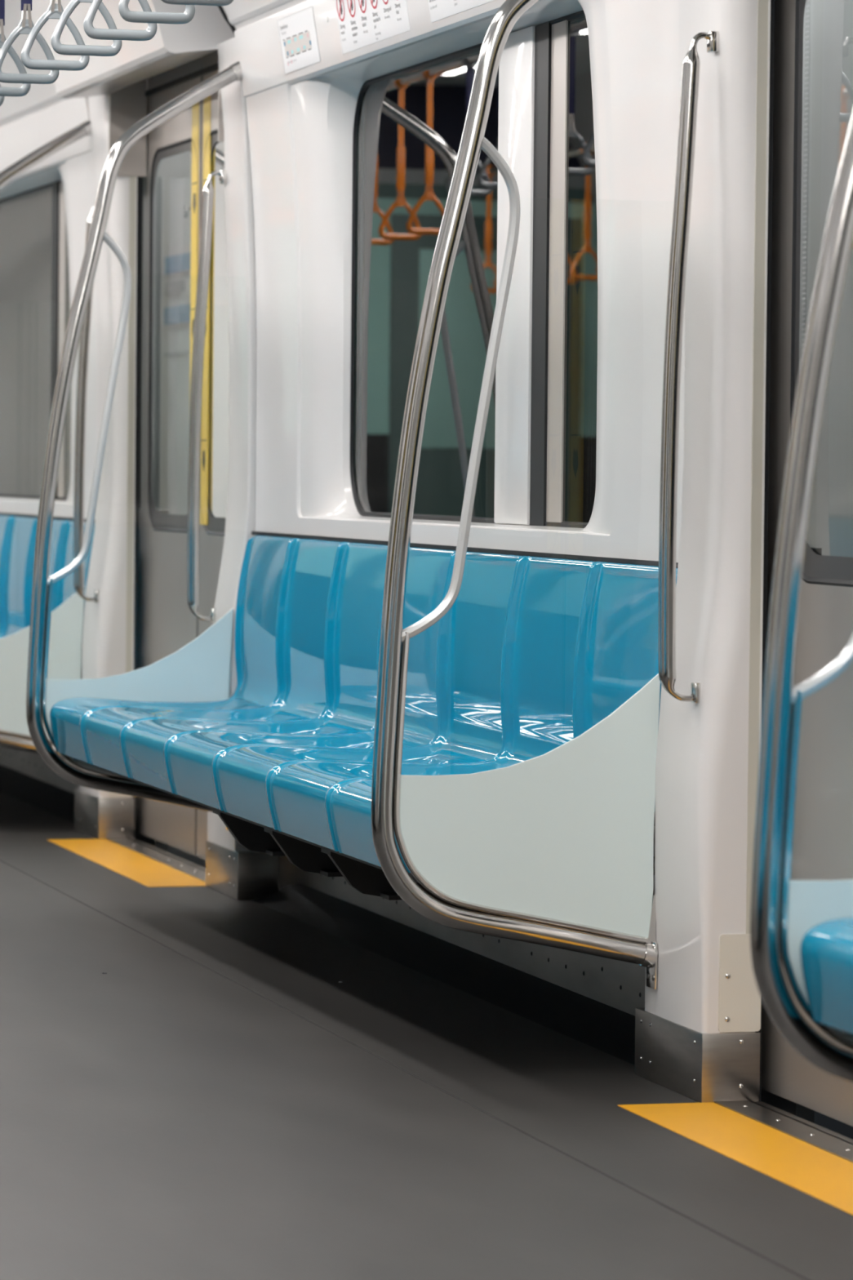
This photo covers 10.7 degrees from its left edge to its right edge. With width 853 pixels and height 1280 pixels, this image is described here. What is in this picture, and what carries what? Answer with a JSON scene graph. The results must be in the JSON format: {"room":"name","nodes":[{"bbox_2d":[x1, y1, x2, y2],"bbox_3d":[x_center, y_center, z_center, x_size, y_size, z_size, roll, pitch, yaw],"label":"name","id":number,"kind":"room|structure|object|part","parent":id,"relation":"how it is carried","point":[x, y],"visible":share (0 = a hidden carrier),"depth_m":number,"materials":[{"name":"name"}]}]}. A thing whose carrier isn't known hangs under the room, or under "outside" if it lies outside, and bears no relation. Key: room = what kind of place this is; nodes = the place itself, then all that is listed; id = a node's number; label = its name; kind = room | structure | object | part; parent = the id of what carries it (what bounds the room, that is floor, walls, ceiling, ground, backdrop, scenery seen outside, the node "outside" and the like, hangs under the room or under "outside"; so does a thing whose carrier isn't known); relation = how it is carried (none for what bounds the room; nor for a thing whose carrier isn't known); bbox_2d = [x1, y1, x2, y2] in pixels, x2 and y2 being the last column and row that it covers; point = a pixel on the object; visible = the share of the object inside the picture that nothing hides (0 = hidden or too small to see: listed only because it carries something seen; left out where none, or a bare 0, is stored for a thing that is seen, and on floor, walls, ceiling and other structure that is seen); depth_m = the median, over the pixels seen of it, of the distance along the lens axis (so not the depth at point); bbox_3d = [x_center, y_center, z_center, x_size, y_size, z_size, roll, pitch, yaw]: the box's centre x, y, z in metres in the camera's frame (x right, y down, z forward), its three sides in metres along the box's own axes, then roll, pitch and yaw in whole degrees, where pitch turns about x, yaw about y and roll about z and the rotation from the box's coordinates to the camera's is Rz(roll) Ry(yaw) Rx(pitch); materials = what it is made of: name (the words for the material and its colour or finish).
{"room":"subway train interior","nodes":[
{"label":"subway train interior","id":0,"kind":"room"},
{"bbox_2d":[0,0,92,183],"bbox_3d":[-1.407,-1.663,13.559,0.500,0.618,3.170,0,2,-15],"label":"wall","id":1,"kind":"structure","parent":0,"point":[28,122],"depth_m":12.66,"materials":[{"name":"white plastic"}]},
{"bbox_2d":[0,151,98,519],"bbox_3d":[-1.241,-0.870,13.635,0.102,0.993,3.160,0,2,-15],"label":"wall","id":2,"kind":"structure","parent":0,"point":[77,173],"depth_m":12.41,"materials":[{"name":"white plastic"}]},
{"bbox_2d":[0,179,71,500],"bbox_3d":[-1.197,-0.883,13.646,0.014,0.931,1.896,0,2,-15],"label":"window","id":3,"kind":"structure","parent":2,"relation":"in","point":[35,293],"depth_m":13.58,"materials":[{"name":"grey glass"}]},
{"bbox_2d":[0,512,95,522],"bbox_3d":[-1.249,-0.378,13.652,0.048,0.007,3.158,0,2,-15],"label":"trim","id":4,"kind":"structure","parent":2,"relation":"attached to","point":[1,513],"depth_m":13.13,"materials":[{"name":"grey metal"}]},
{"bbox_2d":[74,79,146,839],"bbox_3d":[-0.835,-0.561,12.031,0.117,2.150,0.351,0,2,-15],"label":"door pillar","id":5,"kind":"structure","parent":2,"relation":"attached to","point":[108,641],"depth_m":11.88,"materials":[{"name":"white plastic"}]},
{"bbox_2d":[0,119,91,769],"bbox_3d":[-1.119,-0.509,12.045,0.503,1.739,0.047,0,2,-15],"label":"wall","id":6,"kind":"structure","parent":5,"relation":"attached to","point":[64,657],"depth_m":12.07,"materials":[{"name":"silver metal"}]},
{"bbox_3d":[-1.119,0.069,12.064,0.432,0.427,0.008,0,2,-15],"label":"frosted panel","id":7,"kind":"part","parent":6,"relation":"part of","materials":[{"name":"white glass"}]},
{"bbox_3d":[-0.853,0.459,12.070,0.096,0.108,0.346,0,2,-15],"label":"kick plate","id":8,"kind":"part","parent":5,"relation":"part of","materials":[{"name":"metal"}]},
{"bbox_3d":[-0.795,0.334,11.901,0.068,0.152,0.004,0,2,-15],"label":"plate","id":9,"kind":"part","parent":5,"relation":"part of","materials":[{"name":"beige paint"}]},
{"bbox_3d":[-0.774,-1.416,11.836,0.098,0.425,0.008,0,2,-15],"label":"plate","id":10,"kind":"part","parent":5,"relation":"part of","materials":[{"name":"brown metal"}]},
{"bbox_2d":[137,177,142,508],"bbox_3d":[-1.145,-0.736,13.665,0.060,2.470,3.670,0,2,-15],"label":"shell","id":11,"kind":"object","parent":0,"point":[141,178],"visible":0.03,"depth_m":12.14,"materials":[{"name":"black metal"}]},
{"bbox_2d":[353,155,356,443],"bbox_3d":[0.135,-0.540,8.829,0.060,2.470,3.670,0,2,-15],"label":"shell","id":12,"kind":"object","parent":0,"point":[356,156],"depth_m":9.80,"materials":[{"name":"black rubber"}]},
{"bbox_2d":[106,49,229,881],"bbox_3d":[-0.594,-0.648,11.223,0.123,2.450,1.457,0,2,-15],"label":"door","id":13,"kind":"structure","parent":12,"relation":"attached to","point":[167,624],"depth_m":11.36,"materials":[{"name":"silver metal"}]},
{"bbox_2d":[152,186,155,456],"bbox_3d":[-0.704,-0.862,11.794,0.001,0.775,0.013,0,2,-15],"label":"print","id":14,"kind":"object","parent":13,"relation":"attached to","point":[155,186],"depth_m":11.80},
{"bbox_3d":[-0.638,0.550,11.260,0.055,0.012,1.377,0,2,-15],"label":"sill","id":15,"kind":"part","parent":13,"relation":"part of","materials":[{"name":"metal"}]},
{"bbox_3d":[-0.626,-1.648,11.534,0.027,0.475,0.682,0,2,-15],"label":"header plate","id":16,"kind":"part","parent":13,"relation":"part of","materials":[{"name":"brown metal"}]},
{"bbox_3d":[-0.448,-1.621,10.863,0.027,0.475,0.682,0,2,-15],"label":"header plate","id":17,"kind":"part","parent":13,"relation":"part of","materials":[{"name":"brown metal"}]},
{"bbox_2d":[714,0,852,1162],"bbox_3d":[0.687,-0.451,6.387,0.123,2.450,1.457,0,2,-15],"label":"door","id":18,"kind":"structure","parent":12,"relation":"attached to","point":[822,846],"depth_m":6.95,"materials":[{"name":"silver metal"}]},
{"bbox_3d":[0.642,0.747,6.424,0.055,0.012,1.377,0,2,-15],"label":"sill","id":19,"kind":"part","parent":18,"relation":"part of","materials":[{"name":"metal"}]},
{"bbox_2d":[801,0,808,355],"bbox_3d":[0.577,-0.665,6.958,0.001,0.775,0.013,0,2,-15],"label":"print","id":20,"kind":"object","parent":18,"relation":"attached to","point":[806,0],"depth_m":6.95},
{"bbox_2d":[222,0,542,97],"bbox_3d":[-0.126,-1.466,8.722,0.500,0.618,3.170,0,2,-15],"label":"wall","id":21,"kind":"structure","parent":0,"point":[256,33],"depth_m":9.66,"materials":[{"name":"white plastic"}]},
{"bbox_2d":[277,6,320,74],"bbox_3d":[-0.272,-1.276,9.720,0.020,0.115,0.329,0,2,-15],"label":"notice","id":22,"kind":"object","parent":21,"relation":"attached to","point":[298,37],"visible":1,"depth_m":9.71,"materials":[{"name":"white paper"}]},
{"bbox_2d":[334,0,410,53],"bbox_3d":[-0.111,-1.254,9.107,0.022,0.122,0.550,0,2,-15],"label":"notice","id":23,"kind":"object","parent":21,"relation":"attached to","point":[361,23],"visible":1,"depth_m":9.14,"materials":[{"name":"white paper"}]},
{"bbox_2d":[427,0,494,22],"bbox_3d":[0.077,-1.225,8.398,0.021,0.122,0.600,0,2,-15],"label":"notice","id":24,"kind":"object","parent":21,"relation":"attached to","point":[438,9],"visible":1,"depth_m":8.56,"materials":[{"name":"white paper"}]},
{"bbox_2d":[634,0,774,1102],"bbox_3d":[0.445,-0.364,7.194,0.117,2.150,0.351,0,2,-15],"label":"door pillar","id":25,"kind":"structure","parent":21,"relation":"attached to","point":[698,1034],"depth_m":7.06,"materials":[{"name":"white plastic"}]},
{"bbox_2d":[371,0,660,989],"bbox_3d":[0.161,-0.312,7.209,0.503,1.739,0.047,0,2,-15],"label":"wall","id":26,"kind":"structure","parent":25,"relation":"attached to","point":[556,846],"depth_m":7.20,"materials":[{"name":"silver metal"}]},
{"bbox_3d":[0.162,0.266,7.228,0.432,0.427,0.008,0,2,-15],"label":"frosted panel","id":27,"kind":"part","parent":26,"relation":"part of","materials":[{"name":"white glass"}]},
{"bbox_3d":[0.427,0.656,7.233,0.096,0.108,0.346,0,2,-15],"label":"kick plate","id":28,"kind":"part","parent":25,"relation":"part of","materials":[{"name":"metal"}]},
{"bbox_3d":[0.485,0.531,7.064,0.068,0.152,0.004,0,2,-15],"label":"plate","id":29,"kind":"part","parent":25,"relation":"part of","materials":[{"name":"beige paint"}]},
{"bbox_2d":[0,508,822,1123],"bbox_3d":[-0.523,0.136,11.274,0.031,0.900,8.717,0,2,-15],"label":"wall","id":30,"kind":"structure","parent":0,"point":[618,984],"depth_m":8.71,"materials":[{"name":"metal"}]},
{"bbox_2d":[0,764,75,822],"bbox_3d":[-1.237,0.430,13.689,0.115,0.035,3.010,0,2,-15],"label":"baseboard","id":31,"kind":"structure","parent":30,"relation":"attached to","point":[56,801],"depth_m":13.28,"materials":[{"name":"black metal"}]},
{"bbox_2d":[0,515,94,638],"bbox_3d":[-1.454,-0.078,13.611,0.575,0.592,3.150,0,2,-15],"label":"bench","id":32,"kind":"object","parent":30,"relation":"attached to","point":[17,533],"visible":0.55,"depth_m":13.12,"materials":[{"name":"blue plastic"}]},
{"bbox_3d":[-1.499,-0.130,13.596,0.480,0.488,0.450,0,2,-15],"label":"seat","id":33,"kind":"part","parent":32,"relation":"part of","materials":[{"name":"teal plastic"}]},
{"bbox_3d":[-1.384,-0.112,13.162,0.480,0.488,0.450,0,2,-15],"label":"seat","id":34,"kind":"part","parent":32,"relation":"part of","materials":[{"name":"teal plastic"}]},
{"bbox_3d":[-1.269,-0.095,12.727,0.480,0.488,0.450,0,2,-15],"label":"seat","id":35,"kind":"part","parent":32,"relation":"part of","materials":[{"name":"teal plastic"}]},
{"bbox_3d":[-1.154,-0.077,12.292,0.480,0.488,0.450,0,2,-15],"label":"seat","id":36,"kind":"part","parent":32,"relation":"part of","materials":[{"name":"teal plastic"}]},
{"bbox_2d":[73,204,99,602],"bbox_3d":[-0.876,-0.618,11.899,0.084,1.039,0.027,0,2,-15],"label":"grab bar","id":37,"kind":"object","parent":30,"relation":"attached to","point":[83,351],"visible":0.72,"depth_m":11.88,"materials":[{"name":"silver metal"}]},
{"bbox_3d":[-0.860,-0.115,11.924,0.014,0.032,0.022,0,2,-15],"label":"plate","id":38,"kind":"part","parent":37,"relation":"part of","materials":[{"name":"silver metal"}]},
{"bbox_2d":[186,169,226,622],"bbox_3d":[-0.506,-0.561,10.501,0.084,1.039,0.027,0,2,-15],"label":"grab bar","id":39,"kind":"object","parent":30,"relation":"attached to","point":[207,202],"visible":0.99,"depth_m":10.48,"materials":[{"name":"silver metal"}]},
{"bbox_3d":[-0.490,-0.058,10.526,0.014,0.032,0.022,0,2,-15],"label":"plate","id":40,"kind":"part","parent":39,"relation":"part of","materials":[{"name":"silver metal"}]},
{"bbox_3d":[-0.467,-1.064,10.491,0.014,0.032,0.022,0,2,-15],"label":"plate","id":41,"kind":"part","parent":39,"relation":"part of","materials":[{"name":"silver metal"}]},
{"bbox_2d":[49,534,677,913],"bbox_3d":[-0.173,0.119,8.774,0.575,0.592,3.150,0,2,-15],"label":"bench","id":42,"kind":"object","parent":30,"relation":"attached to","point":[531,654],"visible":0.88,"depth_m":8.52,"materials":[{"name":"teal plastic"}]},
{"bbox_3d":[-0.564,0.014,10.064,0.480,0.488,0.450,0,2,-15],"label":"seat","id":43,"kind":"part","parent":42,"relation":"part of","materials":[{"name":"teal plastic"}]},
{"bbox_3d":[-0.449,0.031,9.629,0.480,0.488,0.450,0,2,-15],"label":"seat","id":44,"kind":"part","parent":42,"relation":"part of","materials":[{"name":"teal plastic"}]},
{"bbox_3d":[-0.334,0.049,9.195,0.480,0.488,0.450,0,2,-15],"label":"seat","id":45,"kind":"part","parent":42,"relation":"part of","materials":[{"name":"teal plastic"}]},
{"bbox_3d":[-0.219,0.067,8.760,0.480,0.488,0.450,0,2,-15],"label":"seat","id":46,"kind":"part","parent":42,"relation":"part of","materials":[{"name":"teal plastic"}]},
{"bbox_3d":[-0.178,0.318,8.781,0.450,0.022,3.090,0,2,-15],"label":"under frame","id":47,"kind":"part","parent":42,"relation":"part of","materials":[{"name":"black metal"}]},
{"bbox_3d":[-0.104,0.084,8.325,0.480,0.488,0.450,0,2,-15],"label":"seat","id":48,"kind":"part","parent":42,"relation":"part of","materials":[{"name":"teal plastic"}]},
{"bbox_3d":[0.011,0.102,7.891,0.480,0.488,0.450,0,2,-15],"label":"seat","id":49,"kind":"part","parent":42,"relation":"part of","materials":[{"name":"teal plastic"}]},
{"bbox_3d":[0.126,0.120,7.456,0.480,0.488,0.450,0,2,-15],"label":"seat","id":50,"kind":"part","parent":42,"relation":"part of","materials":[{"name":"teal plastic"}]},
{"bbox_2d":[251,883,635,1065],"bbox_3d":[0.044,0.627,8.852,0.115,0.035,3.010,0,2,-15],"label":"baseboard","id":51,"kind":"structure","parent":30,"relation":"attached to","point":[606,1028],"depth_m":8.71,"materials":[{"name":"black metal"}]},
{"bbox_2d":[657,31,719,703],"bbox_3d":[0.404,-0.421,7.062,0.084,1.039,0.027,0,2,-15],"label":"grab bar","id":52,"kind":"object","parent":30,"relation":"attached to","point":[691,62],"visible":1,"depth_m":7.04,"materials":[{"name":"silver metal"}]},
{"bbox_3d":[0.420,0.082,7.087,0.014,0.032,0.022,0,2,-15],"label":"plate","id":53,"kind":"part","parent":52,"relation":"part of","materials":[{"name":"silver metal"}]},
{"bbox_3d":[0.443,-0.924,7.052,0.014,0.032,0.022,0,2,-15],"label":"plate","id":54,"kind":"part","parent":52,"relation":"part of","materials":[{"name":"silver metal"}]},
{"bbox_2d":[0,791,852,1279],"bbox_3d":[-0.938,0.751,6.573,2.990,0.060,20.320,0,2,-15],"label":"floor","id":55,"kind":"structure","parent":0,"point":[162,1117],"depth_m":6.79,"materials":[{"name":"grey plastic"}]},
{"bbox_2d":[47,839,205,887],"bbox_3d":[-0.741,0.545,11.232,0.155,0.001,1.336,0,2,-15],"label":"floor marking","id":56,"kind":"object","parent":55,"relation":"on","point":[144,870],"depth_m":11.19,"materials":[{"name":"yellow paint"}]},
{"bbox_2d":[0,859,808,1279],"bbox_3d":[0.111,0.726,6.850,0.004,0.011,20.320,0,2,-15],"label":"trim","id":57,"kind":"structure","parent":55,"relation":"attached to","point":[393,1064],"depth_m":7.01,"materials":[{"name":"grey"}]},
{"bbox_2d":[617,1102,852,1214],"bbox_3d":[0.540,0.742,6.396,0.155,0.001,1.336,0,2,-15],"label":"floor marking","id":58,"kind":"object","parent":55,"relation":"on","point":[820,1174],"depth_m":6.60,"materials":[{"name":"yellow paint"}]},
{"bbox_2d":[245,0,684,562],"bbox_3d":[0.039,-0.673,8.798,0.102,0.993,3.160,0,2,-15],"label":"wall","id":59,"kind":"structure","parent":0,"point":[300,134],"depth_m":8.81,"materials":[{"name":"white plastic"}]},
{"bbox_2d":[205,35,279,900],"bbox_3d":[-0.406,-0.495,10.412,0.117,2.150,0.351,0,2,-15],"label":"door pillar","id":60,"kind":"structure","parent":59,"relation":"attached to","point":[237,872],"depth_m":10.38,"materials":[{"name":"white plastic"}]},
{"bbox_2d":[26,61,242,831],"bbox_3d":[-0.647,-0.436,10.262,0.503,1.739,0.047,0,2,-15],"label":"seat end handrail","id":61,"kind":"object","parent":60,"relation":"attached to","point":[200,671],"depth_m":10.24,"materials":[{"name":"silver metal"}]},
{"bbox_3d":[-0.649,0.141,10.290,0.432,0.427,0.008,0,2,-15],"label":"frosted panel","id":62,"kind":"part","parent":61,"relation":"part of","materials":[{"name":"white"}]},
{"bbox_2d":[217,5,235,33],"bbox_3d":[-0.564,-1.576,10.249,0.445,0.520,0.012,0,2,-15],"label":"trim","id":63,"kind":"structure","parent":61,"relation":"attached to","point":[220,8],"depth_m":10.28,"materials":[{"name":"grey metal"}]},
{"bbox_3d":[-0.432,-1.364,10.545,0.098,0.425,0.008,0,2,-15],"label":"plate","id":64,"kind":"part","parent":60,"relation":"part of","materials":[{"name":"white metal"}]},
{"bbox_3d":[-0.423,0.525,10.446,0.096,0.108,0.346,0,2,-15],"label":"kick plate","id":65,"kind":"part","parent":60,"relation":"part of","materials":[{"name":"metal"}]},
{"bbox_2d":[251,531,678,567],"bbox_3d":[0.031,-0.181,8.816,0.048,0.007,3.158,0,2,-15],"label":"trim","id":66,"kind":"structure","parent":59,"relation":"attached to","point":[284,535],"depth_m":8.41,"materials":[{"name":"grey metal"}]},
{"bbox_2d":[350,9,597,528],"bbox_3d":[0.080,-0.686,8.809,0.020,0.931,1.896,0,2,-15],"label":"window","id":67,"kind":"structure","parent":59,"relation":"in","point":[537,467],"depth_m":8.71,"materials":[{"name":"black glass"}]},
{"bbox_3d":[-0.851,-1.717,6.496,3.040,0.040,20.320,0,2,-15],"label":"ceiling","id":68,"kind":"structure","parent":0,"visible":0},
{"bbox_2d":[31,0,234,98],"bbox_3d":[-0.822,-1.624,11.123,0.445,0.499,1.397,0,2,-15],"label":"trim","id":69,"kind":"structure","parent":68,"relation":"attached to","point":[172,46],"depth_m":10.89,"materials":[{"name":"white plastic"}]},
{"bbox_3d":[-0.241,-1.332,6.673,0.027,0.028,20.120,0,2,-15],"label":"rail","id":70,"kind":"object","parent":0,"visible":0},
{"bbox_2d":[0,84,4,106],"bbox_3d":[-0.915,-1.266,9.219,0.127,0.380,0.024,0,2,-15],"label":"strap","id":71,"kind":"object","parent":70,"relation":"hanging from","point":[2,98],"visible":0.53,"depth_m":9.23,"materials":[{"name":"grey plastic"}]},
{"bbox_2d":[0,0,31,96],"bbox_3d":[-0.835,-1.254,8.918,0.127,0.380,0.024,0,2,-15],"label":"strap","id":72,"kind":"object","parent":70,"relation":"hanging from","point":[24,89],"visible":0.74,"depth_m":8.92,"materials":[{"name":"grey plastic"}]},
{"bbox_3d":[-0.836,-1.124,8.923,0.127,0.120,0.019,0,2,-15],"label":"handle","id":73,"kind":"part","parent":72,"relation":"part of","materials":[{"name":"grey plastic"}]},
{"bbox_2d":[0,0,58,84],"bbox_3d":[-0.755,-1.242,8.617,0.127,0.380,0.024,0,2,-15],"label":"strap","id":74,"kind":"object","parent":70,"relation":"hanging from","point":[25,26],"visible":0.88,"depth_m":8.62,"materials":[{"name":"grey plastic"}]},
{"bbox_2d":[20,0,89,71],"bbox_3d":[-0.676,-1.230,8.316,0.127,0.380,0.024,0,2,-15],"label":"strap","id":75,"kind":"object","parent":70,"relation":"hanging from","point":[55,11],"visible":0.89,"depth_m":8.31,"materials":[{"name":"grey plastic"}]},
{"bbox_2d":[50,0,122,56],"bbox_3d":[-0.596,-1.217,8.015,0.127,0.380,0.024,0,2,-15],"label":"strap","id":76,"kind":"object","parent":70,"relation":"hanging from","point":[62,49],"visible":0.91,"depth_m":8.01,"materials":[{"name":"grey plastic"}]},
{"bbox_2d":[83,0,157,40],"bbox_3d":[-0.516,-1.205,7.714,0.127,0.380,0.024,0,2,-15],"label":"strap","id":77,"kind":"object","parent":70,"relation":"hanging from","point":[91,32],"visible":0.91,"depth_m":7.71,"materials":[{"name":"grey plastic"}]},
{"bbox_2d":[118,0,195,24],"bbox_3d":[-0.437,-1.193,7.413,0.127,0.380,0.024,0,2,-15],"label":"strap","id":78,"kind":"object","parent":70,"relation":"hanging from","point":[187,16],"visible":0.94,"depth_m":7.41,"materials":[{"name":"grey plastic"}]},
{"bbox_2d":[161,0,233,5],"bbox_3d":[-0.357,-1.181,7.112,0.127,0.380,0.024,0,2,-15],"label":"strap","id":79,"kind":"object","parent":70,"relation":"hanging from","point":[202,2],"visible":1,"depth_m":7.11,"materials":[{"name":"grey plastic"}]},
{"bbox_3d":[1.397,0.432,4.019,0.032,0.900,3.710,0,2,-15],"label":"wall","id":80,"kind":"structure","parent":0,"visible":0},
{"bbox_2d":[800,916,852,1038],"bbox_3d":[1.107,0.315,3.938,0.575,0.592,3.150,0,2,-15],"label":"bench","id":81,"kind":"object","parent":80,"relation":"attached to","point":[826,948],"visible":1,"depth_m":5.28,"materials":[{"name":"blue plastic"}]},
{"bbox_3d":[1.102,0.514,3.944,0.450,0.022,3.090,0,2,-15],"label":"under frame","id":82,"kind":"part","parent":81,"relation":"part of","materials":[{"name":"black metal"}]},
{"label":"outside","id":83,"kind":"structure","parent":0,"visible":0},
{"bbox_2d":[151,151,208,867],"bbox_3d":[-0.761,-0.736,14.676,0.060,2.900,2.400,0,2,-15],"label":"door","id":84,"kind":"structure","parent":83,"point":[171,268],"depth_m":14.86,"materials":[{"name":"grey"}]},
{"bbox_2d":[164,280,184,294],"bbox_3d":[-0.818,-1.145,14.805,0.004,0.037,0.310,0,2,-15],"label":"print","id":85,"kind":"object","parent":84,"relation":"attached to","point":[171,286],"depth_m":14.80,"materials":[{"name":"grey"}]},
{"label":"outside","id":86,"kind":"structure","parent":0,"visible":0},
{"bbox_2d":[799,0,852,557],"bbox_3d":[1.086,-0.736,11.205,0.065,3.200,2.550,0,2,-15],"label":"window","id":87,"kind":"structure","parent":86,"point":[829,91],"depth_m":11.43,"materials":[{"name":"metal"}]},
{"bbox_3d":[1.154,-1.269,3.885,0.500,0.618,3.170,0,2,-15],"label":"wall","id":88,"kind":"structure","parent":0,"visible":0},
{"bbox_2d":[750,111,852,1082],"bbox_3d":[0.633,-0.240,5.426,0.503,1.739,0.047,0,2,-15],"label":"seat end handrail","id":89,"kind":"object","parent":88,"relation":"attached to","point":[783,909],"depth_m":5.38,"materials":[{"name":"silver metal"}]},
{"bbox_3d":[0.631,0.338,5.453,0.432,0.427,0.008,0,2,-15],"label":"frosted panel","id":90,"kind":"part","parent":89,"relation":"part of","materials":[{"name":"white"}]}
]}

